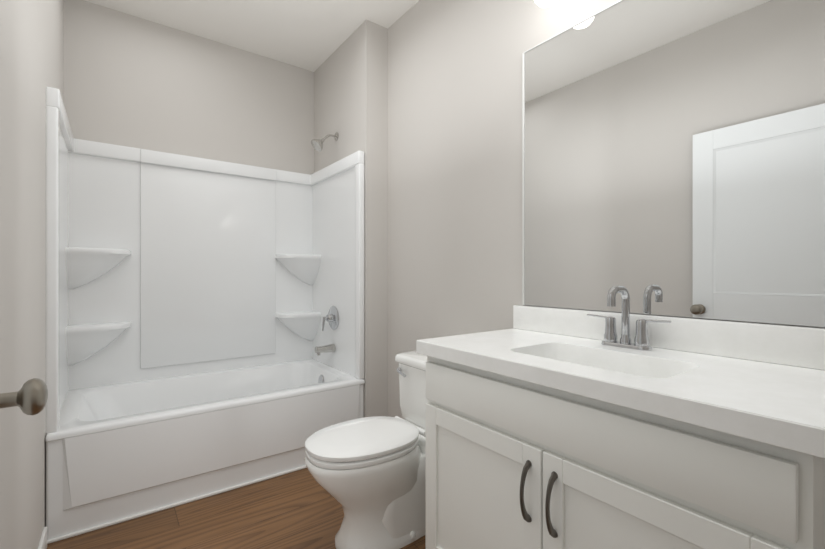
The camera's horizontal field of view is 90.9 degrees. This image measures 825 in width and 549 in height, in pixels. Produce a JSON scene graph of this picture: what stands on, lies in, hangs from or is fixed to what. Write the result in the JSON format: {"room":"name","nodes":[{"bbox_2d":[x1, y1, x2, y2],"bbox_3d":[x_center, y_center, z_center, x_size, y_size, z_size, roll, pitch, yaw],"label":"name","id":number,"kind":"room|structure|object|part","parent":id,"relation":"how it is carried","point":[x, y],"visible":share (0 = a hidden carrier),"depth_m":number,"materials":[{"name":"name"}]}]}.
{"room":"bathroom","nodes":[
{"label":"bathroom","id":0,"kind":"room"},
{"bbox_2d":[0,0,63,548],"bbox_3d":[-1.016,-0.250,0.889,0.120,2.740,3.773,0,0,-36],"label":"wall","id":1,"kind":"structure","parent":0,"point":[31,50],"depth_m":1.31,"materials":[{"name":"grey paint"}]},
{"bbox_2d":[38,527,46,548],"bbox_3d":[-0.711,1.077,0.588,0.012,0.085,2.686,0,0,-36],"label":"baseboard","id":2,"kind":"structure","parent":1,"relation":"attached to","point":[43,542],"depth_m":1.60,"materials":[{"name":"white paint"}]},
{"bbox_3d":[-0.542,0.094,0.405,0.036,2.028,0.830,0,0,-36],"label":"door leaf","id":3,"kind":"structure","parent":1,"relation":"in","visible":0},
{"bbox_2d":[0,378,47,414],"bbox_3d":[-0.733,0.226,0.734,0.111,0.067,0.076,0,0,-36],"label":"door knob","id":4,"kind":"object","parent":3,"relation":"attached to","point":[30,397],"depth_m":0.73,"materials":[{"name":"silver metal"}]},
{"bbox_2d":[64,0,313,174],"bbox_3d":[-1.372,-0.250,2.896,1.927,2.740,0.120,0,0,-36],"label":"wall","id":5,"kind":"structure","parent":0,"point":[134,81],"depth_m":2.69,"materials":[{"name":"grey paint"}]},
{"bbox_2d":[47,468,425,548],"bbox_3d":[-0.288,1.170,1.425,2.087,0.100,3.933,0,0,-36],"label":"floor","id":6,"kind":"structure","parent":0,"point":[301,509],"depth_m":1.82,"materials":[{"name":"brown wood"}]},
{"bbox_2d":[45,87,364,543],"bbox_3d":[-1.155,0.168,2.464,1.518,1.905,0.827,0,0,-36],"label":"bathtub","id":7,"kind":"object","parent":6,"relation":"on","point":[191,301],"visible":0.98,"depth_m":2.52,"materials":[{"name":"white plastic"}]},
{"bbox_3d":[-1.350,-0.740,2.771,0.840,0.083,0.010,0,0,-36],"label":"surround header panel","id":8,"kind":"part","parent":7,"relation":"part of","materials":[{"name":"white plastic"}]},
{"bbox_3d":[-1.169,-0.055,2.483,1.518,1.440,0.780,0,0,-36],"label":"surround panel","id":9,"kind":"part","parent":7,"relation":"part of","materials":[{"name":"white plastic"}]},
{"bbox_2d":[314,344,335,354],"bbox_3d":[-0.619,0.528,2.863,0.138,0.069,0.062,0,0,-36],"label":"tub spout","id":10,"kind":"object","parent":7,"relation":"attached to","point":[325,348],"visible":1,"depth_m":2.85,"materials":[{"name":"grey metal"}]},
{"bbox_2d":[322,306,338,330],"bbox_3d":[-0.598,0.310,2.878,0.088,0.170,0.170,0,0,-36],"label":"shower valve","id":11,"kind":"object","parent":7,"relation":"attached to","point":[332,317],"visible":1,"depth_m":2.86,"materials":[{"name":"silver metal"}]},
{"bbox_2d":[304,351,426,548],"bbox_3d":[-0.073,0.760,1.799,0.817,0.719,0.476,0,0,-36],"label":"toilet","id":12,"kind":"object","parent":6,"relation":"on","point":[368,474],"visible":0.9,"depth_m":1.64,"materials":[{"name":"white ceramic"}]},
{"bbox_3d":[-0.200,0.681,1.706,0.497,0.039,0.364,0,0,-36],"label":"lid","id":13,"kind":"part","parent":12,"relation":"part of","materials":[{"name":"white plastic"}]},
{"bbox_3d":[-0.057,0.482,2.009,0.027,0.033,0.090,0,0,-36],"label":"flush lever","id":14,"kind":"part","parent":12,"relation":"part of","materials":[{"name":"silver metal"}]},
{"bbox_2d":[416,305,824,548],"bbox_3d":[0.545,0.628,1.219,0.583,0.983,1.066,0,0,-36],"label":"bathroom vanity","id":15,"kind":"object","parent":6,"relation":"on","point":[552,428],"visible":1,"depth_m":1.01,"materials":[{"name":"white paint"}]},
{"bbox_3d":[0.200,0.738,1.275,0.018,0.545,0.494,0,0,-36],"label":"door","id":16,"kind":"part","parent":15,"relation":"part of","materials":[{"name":"white paint"}]},
{"bbox_3d":[0.303,0.587,1.092,0.042,0.168,0.018,0,0,-36],"label":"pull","id":17,"kind":"part","parent":15,"relation":"part of","materials":[{"name":"grey metal"}]},
{"bbox_3d":[0.350,0.587,1.028,0.042,0.168,0.018,0,0,-36],"label":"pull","id":18,"kind":"part","parent":15,"relation":"part of","materials":[{"name":"grey metal"}]},
{"bbox_3d":[0.347,0.381,1.075,0.018,0.132,0.991,0,0,-36],"label":"false drawer","id":19,"kind":"part","parent":15,"relation":"part of","materials":[{"name":"white paint"}]},
{"bbox_2d":[416,328,824,458],"bbox_3d":[0.554,0.310,1.226,0.561,0.140,1.066,0,0,-36],"label":"countertop","id":20,"kind":"structure","parent":15,"relation":"on","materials":[{"name":"stone"}]},
{"bbox_2d":[587,285,670,349],"bbox_3d":[0.677,0.138,1.327,0.132,0.204,0.272,0,0,-36],"label":"faucet","id":21,"kind":"object","parent":20,"relation":"on","point":[641,340],"visible":1,"depth_m":1.34,"materials":[{"name":"silver metal"}]},
{"bbox_3d":[0.495,0.738,0.875,0.018,0.545,0.494,0,0,-36],"label":"door","id":22,"kind":"part","parent":15,"relation":"part of","materials":[{"name":"white paint"}]},
{"bbox_2d":[84,0,418,71],"bbox_3d":[-0.288,-1.670,1.425,2.087,0.100,3.933,0,0,-36],"label":"ceiling","id":23,"kind":"structure","parent":0,"point":[312,35],"depth_m":2.58,"materials":[{"name":"white paint"}]},
{"bbox_2d":[314,20,387,416],"bbox_3d":[-0.475,-0.250,2.964,0.163,2.740,0.833,0,0,-36],"label":"wall","id":24,"kind":"structure","parent":0,"point":[351,90],"depth_m":2.65,"materials":[{"name":"grey paint"}]},
{"bbox_2d":[311,132,338,151],"bbox_3d":[-0.620,-0.940,2.862,0.190,0.160,0.094,0,0,-36],"label":"shower head","id":25,"kind":"object","parent":24,"relation":"attached to","point":[317,144],"visible":0.98,"depth_m":2.83},
{"bbox_2d":[388,0,824,418],"bbox_3d":[0.439,-0.250,1.961,0.120,2.740,3.773,0,0,-36],"label":"wall","id":26,"kind":"structure","parent":0,"point":[454,167],"depth_m":2.13,"materials":[{"name":"grey paint"}]},
{"bbox_2d":[534,0,557,7],"bbox_3d":[0.714,-1.160,1.336,0.176,0.260,0.780,0,0,-36],"label":"sconce","id":27,"kind":"object","parent":26,"relation":"attached to","point":[544,3],"visible":1,"depth_m":1.55,"materials":[{"name":"white glass"}]},
{"bbox_2d":[513,305,824,376],"bbox_3d":[0.771,0.188,1.385,0.023,0.103,1.062,0,0,-36],"label":"backsplash","id":28,"kind":"structure","parent":26,"relation":"attached to","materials":[{"name":"stone"}]},
{"bbox_2d":[522,0,824,326],"bbox_3d":[0.781,-0.420,1.385,0.008,1.108,1.000,0,0,-36],"label":"mirror","id":29,"kind":"object","parent":26,"relation":"attached to","point":[673,157],"visible":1,"depth_m":1.29,"materials":[{"name":"clear glass"}]}
]}

